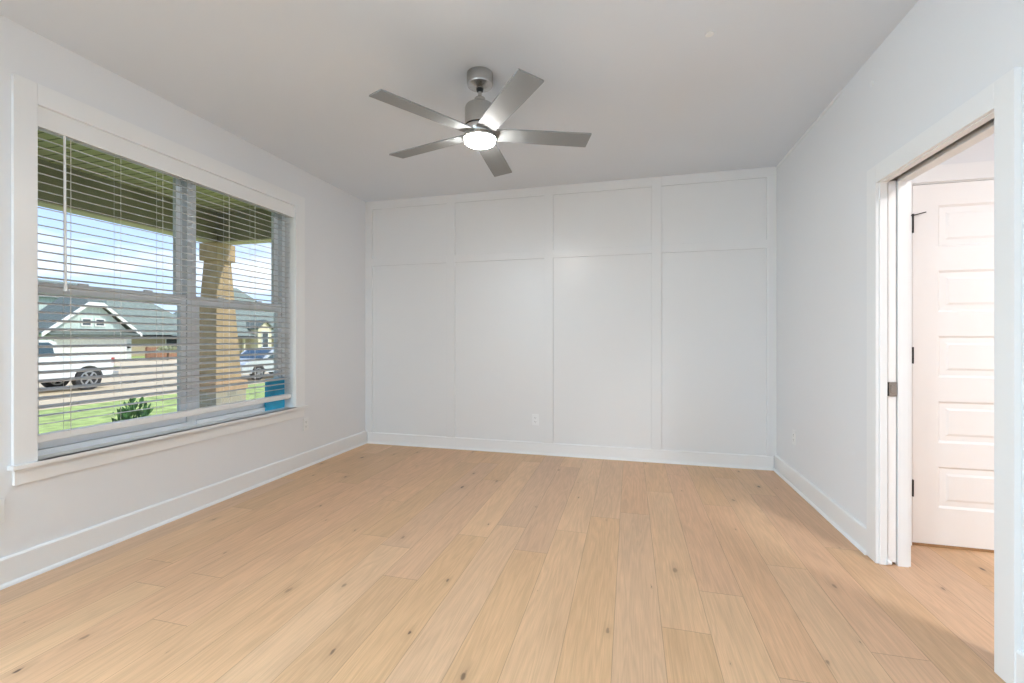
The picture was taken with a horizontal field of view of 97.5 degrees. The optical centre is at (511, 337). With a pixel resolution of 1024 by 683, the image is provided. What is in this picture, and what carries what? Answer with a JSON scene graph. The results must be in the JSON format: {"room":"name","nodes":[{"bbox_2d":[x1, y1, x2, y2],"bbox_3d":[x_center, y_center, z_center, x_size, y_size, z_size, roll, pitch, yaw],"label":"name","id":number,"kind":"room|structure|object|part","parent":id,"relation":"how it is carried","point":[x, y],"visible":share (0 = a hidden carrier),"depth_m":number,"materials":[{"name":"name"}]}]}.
{"room":"empty bedroom","nodes":[
{"label":"empty bedroom","id":0,"kind":"room"},
{"bbox_2d":[0,15,364,557],"bbox_3d":[-2.868,-0.117,0.929,0.190,2.863,9.139,0,0,15],"label":"wall","id":1,"kind":"structure","parent":0,"point":[38,512],"depth_m":3.04,"materials":[{"name":"white paint"}]},
{"bbox_2d":[7,73,307,485],"bbox_3d":[-2.253,-0.284,3.181,0.235,2.008,2.050,0,0,15],"label":"window","id":2,"kind":"structure","parent":1,"relation":"in","point":[31,460],"depth_m":2.74,"materials":[{"name":"white paint"}]},
{"bbox_3d":[-2.459,-0.698,2.764,0.030,0.915,0.848,0,0,15],"label":"sash","id":3,"kind":"part","parent":2,"relation":"part of","materials":[{"name":"white plastic"}]},
{"bbox_3d":[-2.419,0.144,2.753,0.034,0.889,0.848,0,0,15],"label":"sash","id":4,"kind":"part","parent":2,"relation":"part of","materials":[{"name":"white plastic"}]},
{"bbox_3d":[-2.432,-0.281,2.757,0.105,1.803,0.908,0,0,15],"label":"frame","id":5,"kind":"part","parent":2,"relation":"part of","materials":[{"name":"white plastic"}]},
{"bbox_3d":[-2.209,0.631,3.170,0.145,0.022,2.050,0,0,15],"label":"sill","id":6,"kind":"part","parent":2,"relation":"part of","materials":[{"name":"white paint"}]},
{"bbox_2d":[38,107,294,442],"bbox_3d":[-2.217,-0.319,3.160,0.078,1.716,1.811,0,0,15],"label":"window blind","id":7,"kind":"object","parent":2,"relation":"attached to","point":[47,120],"visible":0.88,"depth_m":2.82,"materials":[{"name":"white paint"}]},
{"bbox_3d":[-2.417,-0.302,2.439,0.056,1.642,0.002,0,0,15],"label":"ladder cord","id":8,"kind":"part","parent":7,"relation":"part of","materials":[{"name":"white fabric"}]},
{"bbox_3d":[-2.291,-0.302,2.920,0.056,1.642,0.002,0,0,15],"label":"ladder cord","id":9,"kind":"part","parent":7,"relation":"part of","materials":[{"name":"white fabric"}]},
{"bbox_3d":[-2.227,0.519,3.162,0.052,0.040,1.784,0,0,15],"label":"rail","id":10,"kind":"part","parent":7,"relation":"part of","materials":[{"name":"white plastic"}]},
{"bbox_3d":[-2.164,-0.302,3.404,0.056,1.642,0.002,0,0,15],"label":"ladder cord","id":11,"kind":"part","parent":7,"relation":"part of","materials":[{"name":"white fabric"}]},
{"bbox_3d":[-2.229,-0.698,3.638,0.030,0.915,0.824,0,0,15],"label":"sash","id":12,"kind":"part","parent":2,"relation":"part of","materials":[{"name":"white plastic"}]},
{"bbox_3d":[-2.189,0.144,3.627,0.034,0.889,0.824,0,0,15],"label":"sash","id":13,"kind":"part","parent":2,"relation":"part of","materials":[{"name":"white plastic"}]},
{"bbox_3d":[-2.202,-0.281,3.631,0.105,1.803,0.884,0,0,15],"label":"frame","id":14,"kind":"part","parent":2,"relation":"part of","materials":[{"name":"white plastic"}]},
{"bbox_2d":[264,377,284,410],"bbox_3d":[-2.071,0.485,3.918,0.017,0.270,0.217,0,0,15],"label":"paper packet","id":15,"kind":"object","parent":2,"relation":"on","point":[272,405],"visible":0.71,"depth_m":3.91,"materials":[{"name":"teal paper"}]},
{"bbox_2d":[0,431,367,589],"bbox_3d":[-2.762,1.125,0.901,0.030,0.140,8.739,0,0,15],"label":"baseboard","id":16,"kind":"structure","parent":1,"relation":"attached to","point":[15,568],"depth_m":2.78,"materials":[{"name":"white paint"}]},
{"bbox_2d":[303,417,307,430],"bbox_3d":[-1.914,0.800,4.168,0.008,0.116,0.070,0,0,15],"label":"wall outlet","id":17,"kind":"object","parent":1,"relation":"attached to","point":[305,420],"visible":1,"depth_m":4.16,"materials":[{"name":"white plastic"}]},
{"bbox_2d":[0,0,918,201],"bbox_3d":[0.133,-1.698,0.140,6.415,0.300,9.139,0,0,15],"label":"ceiling","id":18,"kind":"structure","parent":0,"point":[656,96],"depth_m":2.56,"materials":[{"name":"white paint"}]},
{"bbox_2d":[369,66,591,176],"bbox_3d":[-0.189,-1.343,2.670,1.285,0.411,1.248,0,0,15],"label":"ceiling fan","id":19,"kind":"object","parent":18,"relation":"hanging from","point":[483,118],"visible":1,"depth_m":2.56,"materials":[{"name":"silver metal"}]},
{"bbox_3d":[-0.456,-1.195,2.385,0.581,0.029,0.132,0,0,-43],"label":"blade","id":20,"kind":"part","parent":19,"relation":"part of","materials":[{"name":"silver metal"}]},
{"bbox_3d":[-0.508,-1.195,2.811,0.581,0.029,0.132,0,0,29],"label":"blade","id":21,"kind":"part","parent":19,"relation":"part of","materials":[{"name":"silver metal"}]},
{"bbox_3d":[-0.189,-1.153,2.635,0.176,0.033,0.176,0,0,15],"label":"lamp shade","id":22,"kind":"part","parent":19,"relation":"part of","materials":[{"name":"white glass"}]},
{"bbox_3d":[-0.119,-1.195,2.993,0.132,0.029,0.581,0,0,11],"label":"blade","id":23,"kind":"part","parent":19,"relation":"part of","materials":[{"name":"silver metal"}]},
{"bbox_3d":[-0.034,-1.195,2.303,0.132,0.029,0.581,0,0,-25],"label":"blade","id":24,"kind":"part","parent":19,"relation":"part of","materials":[{"name":"silver metal"}]},
{"bbox_3d":[0.174,-1.195,2.679,0.581,0.029,0.132,0,0,-7],"label":"blade","id":25,"kind":"part","parent":19,"relation":"part of","materials":[{"name":"silver metal"}]},
{"bbox_2d":[705,31,713,36],"bbox_3d":[1.006,-1.546,2.285,0.042,0.004,0.042,0,0,15],"label":"round cover","id":26,"kind":"object","parent":18,"relation":"attached to","point":[710,33],"visible":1,"depth_m":2.28,"materials":[{"name":"white plastic"}]},
{"bbox_2d":[0,443,1005,682],"bbox_3d":[0.181,1.255,0.128,6.115,0.120,8.739,0,0,15],"label":"floor","id":27,"kind":"structure","parent":0,"point":[366,563],"depth_m":2.12,"materials":[{"name":"brown wood"}]},
{"bbox_2d":[367,178,773,467],"bbox_3d":[1.317,-0.117,4.450,6.115,2.863,0.200,0,0,15],"label":"wall","id":28,"kind":"structure","parent":0,"point":[714,302],"depth_m":4.51,"materials":[{"name":"white paint"}]},
{"bbox_2d":[365,202,372,431],"bbox_3d":[-1.626,-0.238,5.111,0.087,2.619,0.018,0,0,15],"label":"trim","id":29,"kind":"structure","parent":28,"relation":"attached to","point":[368,205],"depth_m":5.10,"materials":[{"name":"white paint"}]},
{"bbox_2d":[372,195,445,209],"bbox_3d":[-1.146,-1.502,4.985,0.906,0.091,0.018,0,0,15],"label":"trim","id":30,"kind":"structure","parent":28,"relation":"attached to","point":[432,200],"depth_m":4.97,"materials":[{"name":"white paint"}]},
{"bbox_2d":[372,256,445,265],"bbox_3d":[-1.146,-0.854,4.985,0.906,0.078,0.018,0,0,15],"label":"trim","id":31,"kind":"structure","parent":28,"relation":"attached to","point":[430,259],"depth_m":4.98,"materials":[{"name":"white paint"}]},
{"bbox_2d":[446,194,454,436],"bbox_3d":[-0.661,-0.238,4.857,0.096,2.619,0.018,0,0,15],"label":"trim","id":32,"kind":"structure","parent":28,"relation":"attached to","point":[450,199],"depth_m":4.85,"materials":[{"name":"white paint"}]},
{"bbox_2d":[455,187,543,202],"bbox_3d":[-0.143,-1.502,4.721,0.976,0.091,0.018,0,0,15],"label":"trim","id":33,"kind":"structure","parent":28,"relation":"attached to","point":[535,191],"depth_m":4.71,"materials":[{"name":"white paint"}]},
{"bbox_2d":[455,251,543,262],"bbox_3d":[-0.143,-0.854,4.721,0.976,0.078,0.018,0,0,15],"label":"trim","id":34,"kind":"structure","parent":28,"relation":"attached to","point":[529,254],"depth_m":4.71,"materials":[{"name":"white paint"}]},
{"bbox_2d":[532,414,538,424],"bbox_3d":[0.241,0.842,4.625,0.070,0.116,0.008,0,0,15],"label":"wall outlet","id":35,"kind":"object","parent":28,"relation":"attached to","point":[535,417],"visible":1,"depth_m":4.62,"materials":[{"name":"white plastic"}]},
{"bbox_2d":[544,186,552,442],"bbox_3d":[0.374,-0.238,4.585,0.093,2.619,0.018,0,0,15],"label":"trim","id":36,"kind":"structure","parent":28,"relation":"attached to","point":[548,190],"depth_m":4.58,"materials":[{"name":"white paint"}]},
{"bbox_2d":[367,432,773,470],"bbox_3d":[0.359,1.133,4.583,4.135,0.124,0.030,0,0,15],"label":"baseboard","id":37,"kind":"structure","parent":28,"relation":"attached to","point":[743,461],"depth_m":4.49,"materials":[{"name":"white paint"}]},
{"bbox_2d":[553,177,651,194],"bbox_3d":[0.883,-1.502,4.452,0.960,0.091,0.018,0,0,15],"label":"trim","id":38,"kind":"structure","parent":28,"relation":"attached to","point":[639,182],"depth_m":4.44,"materials":[{"name":"white paint"}]},
{"bbox_2d":[553,245,651,257],"bbox_3d":[0.883,-0.854,4.452,0.960,0.078,0.018,0,0,15],"label":"trim","id":39,"kind":"structure","parent":28,"relation":"attached to","point":[629,250],"depth_m":4.44,"materials":[{"name":"white paint"}]},
{"bbox_2d":[652,176,661,449],"bbox_3d":[1.391,-0.238,4.318,0.089,2.619,0.018,0,0,15],"label":"trim","id":40,"kind":"structure","parent":28,"relation":"attached to","point":[656,181],"depth_m":4.31,"materials":[{"name":"white paint"}]},
{"bbox_2d":[662,167,766,185],"bbox_3d":[1.873,-1.502,4.192,0.908,0.091,0.018,0,0,15],"label":"trim","id":41,"kind":"structure","parent":28,"relation":"attached to","point":[754,173],"depth_m":4.18,"materials":[{"name":"white paint"}]},
{"bbox_2d":[662,239,766,252],"bbox_3d":[1.873,-0.854,4.192,0.908,0.078,0.018,0,0,15],"label":"trim","id":42,"kind":"structure","parent":28,"relation":"attached to","point":[748,244],"depth_m":4.18,"materials":[{"name":"white paint"}]},
{"bbox_2d":[766,166,776,456],"bbox_3d":[2.351,-0.238,4.066,0.080,2.619,0.018,0,0,15],"label":"trim","id":43,"kind":"structure","parent":28,"relation":"attached to","point":[771,180],"depth_m":4.06,"materials":[{"name":"white paint"}]},
{"bbox_2d":[777,0,1023,651],"bbox_3d":[1.339,-0.176,-0.177,0.120,2.743,8.739,0,0,15],"label":"wall","id":44,"kind":"structure","parent":0,"point":[941,54],"depth_m":2.71,"materials":[{"name":"white paint"}]},
{"bbox_2d":[792,430,795,445],"bbox_3d":[2.268,0.800,3.612,0.008,0.116,0.070,0,0,15],"label":"wall outlet","id":45,"kind":"object","parent":44,"relation":"attached to","point":[793,431],"visible":1,"depth_m":3.60,"materials":[{"name":"white plastic"}]},
{"bbox_2d":[776,90,841,168],"bbox_3d":[2.879,-1.538,3.260,1.362,0.020,1.309,0,0,15],"label":"trim","id":46,"kind":"structure","parent":44,"relation":"attached to","point":[840,92],"depth_m":3.26,"materials":[{"name":"white paint"}]},
{"bbox_2d":[773,455,866,554],"bbox_3d":[2.167,1.125,3.269,0.030,0.140,1.654,0,0,15],"label":"baseboard","id":47,"kind":"structure","parent":44,"relation":"attached to","point":[855,531],"depth_m":2.99,"materials":[{"name":"white paint"}]},
{"bbox_2d":[867,67,1020,682],"bbox_3d":[1.992,0.139,2.312,0.158,2.112,1.675,0,0,15],"label":"door frame","id":48,"kind":"structure","parent":44,"relation":"in","point":[996,110],"depth_m":1.93,"materials":[{"name":"white paint"}]},
{"bbox_3d":[2.000,0.269,2.357,0.019,0.043,0.003,0,0,15],"label":"pull lever","id":49,"kind":"part","parent":48,"relation":"part of","materials":[{"name":"silver metal"}]},
{"bbox_3d":[2.002,0.269,2.362,0.036,0.076,0.008,0,0,15],"label":"edge pull","id":50,"kind":"part","parent":48,"relation":"part of","materials":[{"name":"silver metal"}]},
{"bbox_3d":[1.971,0.141,1.957,0.018,2.109,0.973,0,0,15],"label":"hall casing","id":51,"kind":"part","parent":48,"relation":"part of","materials":[{"name":"white paint"}]},
{"bbox_2d":[1016,650,1023,682],"bbox_3d":[0.932,1.125,-1.431,0.030,0.140,6.105,0,0,15],"label":"baseboard","id":52,"kind":"structure","parent":44,"relation":"attached to","point":[1019,653],"depth_m":1.51,"materials":[{"name":"white paint"}]},
{"bbox_2d":[939,134,993,164],"bbox_3d":[3.028,-0.176,2.472,1.800,2.743,0.120,0,0,15],"label":"wall","id":53,"kind":"structure","parent":0,"point":[983,150],"depth_m":2.52,"materials":[{"name":"white paint"}]},
{"bbox_2d":[911,161,993,552],"bbox_3d":[2.688,0.106,2.533,0.952,2.178,0.174,0,0,15],"label":"door","id":54,"kind":"structure","parent":53,"relation":"in","point":[952,205],"depth_m":2.55,"materials":[{"name":"white paint"}]},
{"label":"outside","id":55,"kind":"structure","parent":0,"visible":0},
{"bbox_2d":[39,383,264,433],"bbox_3d":[3.022,2.045,17.300,26.950,0.300,85.000,0,0,15],"label":"lawn","id":56,"kind":"structure","parent":55,"point":[51,427],"depth_m":11.58,"materials":[{"name":"green plant"}]},
{"bbox_2d":[111,397,153,421],"bbox_3d":[-5.329,1.345,6.306,0.584,1.105,0.584,0,0,-31],"label":"shrub","id":57,"kind":"object","parent":56,"relation":"on","point":[126,415],"visible":0.22,"depth_m":6.26,"materials":[{"name":"green plant"}]},
{"bbox_3d":[-4.428,1.680,0.569,2.645,0.730,11.250,0,0,15],"label":"floor","id":58,"kind":"structure","parent":56,"relation":"on","visible":0},
{"bbox_2d":[199,242,247,407],"bbox_3d":[-3.956,0.030,6.034,0.500,2.570,0.500,0,0,15],"label":"porch column","id":59,"kind":"structure","parent":58,"relation":"on","point":[203,246],"depth_m":5.90,"materials":[{"name":"brown wood"}]},
{"bbox_2d":[38,130,270,244],"bbox_3d":[-4.513,-1.830,0.540,2.795,1.150,11.150,0,0,15],"label":"porch roof","id":60,"kind":"structure","parent":59,"relation":"on","point":[45,170],"depth_m":4.78,"materials":[{"name":"paint"}]},
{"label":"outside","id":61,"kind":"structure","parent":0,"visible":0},
{"bbox_2d":[114,359,176,365],"bbox_3d":[-27.777,1.885,35.941,10.000,0.060,11.400,0,0,15],"label":"driveway","id":62,"kind":"structure","parent":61,"point":[170,361],"depth_m":34.00,"materials":[{"name":"concrete"}]},
{"bbox_2d":[145,347,176,357],"bbox_3d":[-29.457,1.305,39.639,0.170,1.180,5.500,0,0,15],"label":"wooden fence","id":63,"kind":"object","parent":62,"relation":"on","point":[147,355],"visible":0.29,"depth_m":37.71,"materials":[{"name":"brown wood"}]},
{"bbox_2d":[157,346,176,356],"bbox_3d":[-28.771,1.221,37.530,1.591,1.348,1.664,0,0,39],"label":"round bush","id":64,"kind":"object","parent":62,"relation":"on","point":[161,347],"visible":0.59,"depth_m":37.34,"materials":[{"name":"green plant"}]},
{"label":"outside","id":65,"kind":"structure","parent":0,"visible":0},
{"bbox_2d":[113,356,144,366],"bbox_3d":[-49.617,2.035,49.228,59.000,0.320,150.000,0,0,15],"label":"lawn","id":66,"kind":"structure","parent":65,"point":[132,357],"depth_m":43.18,"materials":[{"name":"green plant"}]},
{"bbox_2d":[38,279,104,309],"bbox_3d":[-53.697,-2.305,44.717,10.600,8.400,17.200,0,0,15],"label":"house","id":67,"kind":"structure","parent":66,"relation":"on","point":[47,299],"depth_m":46.87,"materials":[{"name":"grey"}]},
{"bbox_2d":[39,297,141,358],"bbox_3d":[-33.556,-0.700,34.900,4.150,5.190,6.650,0,0,15],"label":"house","id":68,"kind":"structure","parent":66,"relation":"on","point":[46,316],"depth_m":34.27,"materials":[{"name":"white"}]},
{"bbox_3d":[-32.366,-1.205,34.148,0.025,0.440,0.520,0,0,15],"label":"pane","id":69,"kind":"part","parent":68,"relation":"part of","materials":[{"name":"grey glass"}]},
{"bbox_3d":[-32.244,0.905,34.504,0.090,1.980,4.810,0,0,15],"label":"garage trim","id":70,"kind":"part","parent":68,"relation":"part of","materials":[{"name":"white"}]},
{"bbox_3d":[-32.263,0.985,34.509,0.050,1.820,4.450,0,0,15],"label":"garage door","id":71,"kind":"part","parent":68,"relation":"part of","materials":[{"name":"white metal"}]},
{"bbox_2d":[102,300,176,355],"bbox_3d":[-41.759,-1.105,49.128,8.250,6.000,13.400,0,0,15],"label":"brick house","id":72,"kind":"structure","parent":66,"relation":"on","point":[109,303],"depth_m":48.42,"materials":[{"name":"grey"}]},
{"bbox_3d":[-37.995,0.645,50.103,0.025,1.100,1.200,0,0,15],"label":"pane","id":73,"kind":"part","parent":72,"relation":"part of","materials":[{"name":"grey glass"}]},
{"bbox_2d":[173,288,256,315],"bbox_3d":[-41.200,-2.755,66.403,12.550,9.300,19.500,0,0,15],"label":"house roof","id":74,"kind":"structure","parent":66,"relation":"on","point":[236,294],"depth_m":66.58,"materials":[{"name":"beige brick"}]},
{"bbox_2d":[172,310,273,353],"bbox_3d":[-30.194,-0.730,56.841,8.700,5.250,19.400,0,0,15],"label":"house","id":75,"kind":"structure","parent":66,"relation":"on","point":[244,312],"depth_m":50.04,"materials":[{"name":"beige brick"}]},
{"bbox_3d":[-27.625,0.295,50.221,0.025,2.000,0.800,0,0,15],"label":"pane","id":76,"kind":"part","parent":75,"relation":"part of","materials":[{"name":"grey glass"}]},
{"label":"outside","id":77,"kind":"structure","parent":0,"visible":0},
{"bbox_2d":[39,366,273,406],"bbox_3d":[-13.324,2.065,39.690,16.050,0.260,150.000,0,0,15],"label":"street","id":78,"kind":"structure","parent":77,"point":[151,369],"depth_m":17.91,"materials":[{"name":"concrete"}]},
{"bbox_2d":[39,340,118,389],"bbox_3d":[-17.046,1.005,15.300,2.070,1.860,5.470,0,0,15],"label":"pickup truck","id":79,"kind":"object","parent":78,"relation":"on","point":[41,342],"visible":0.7,"depth_m":16.45,"materials":[{"name":"white paint"}]},
{"bbox_2d":[39,382,264,409],"bbox_3d":[-5.635,1.915,37.670,0.150,0.060,150.000,0,0,15],"label":"kerb","id":80,"kind":"object","parent":78,"relation":"on","point":[261,382],"depth_m":13.33,"materials":[{"name":"concrete"}]},
{"bbox_2d":[240,347,273,379],"bbox_3d":[-12.113,1.200,22.120,1.744,1.470,4.470,0,0,15],"label":"car","id":81,"kind":"object","parent":78,"relation":"on","point":[269,350],"visible":0.14,"depth_m":21.07,"materials":[{"name":"white paint"}]}
]}

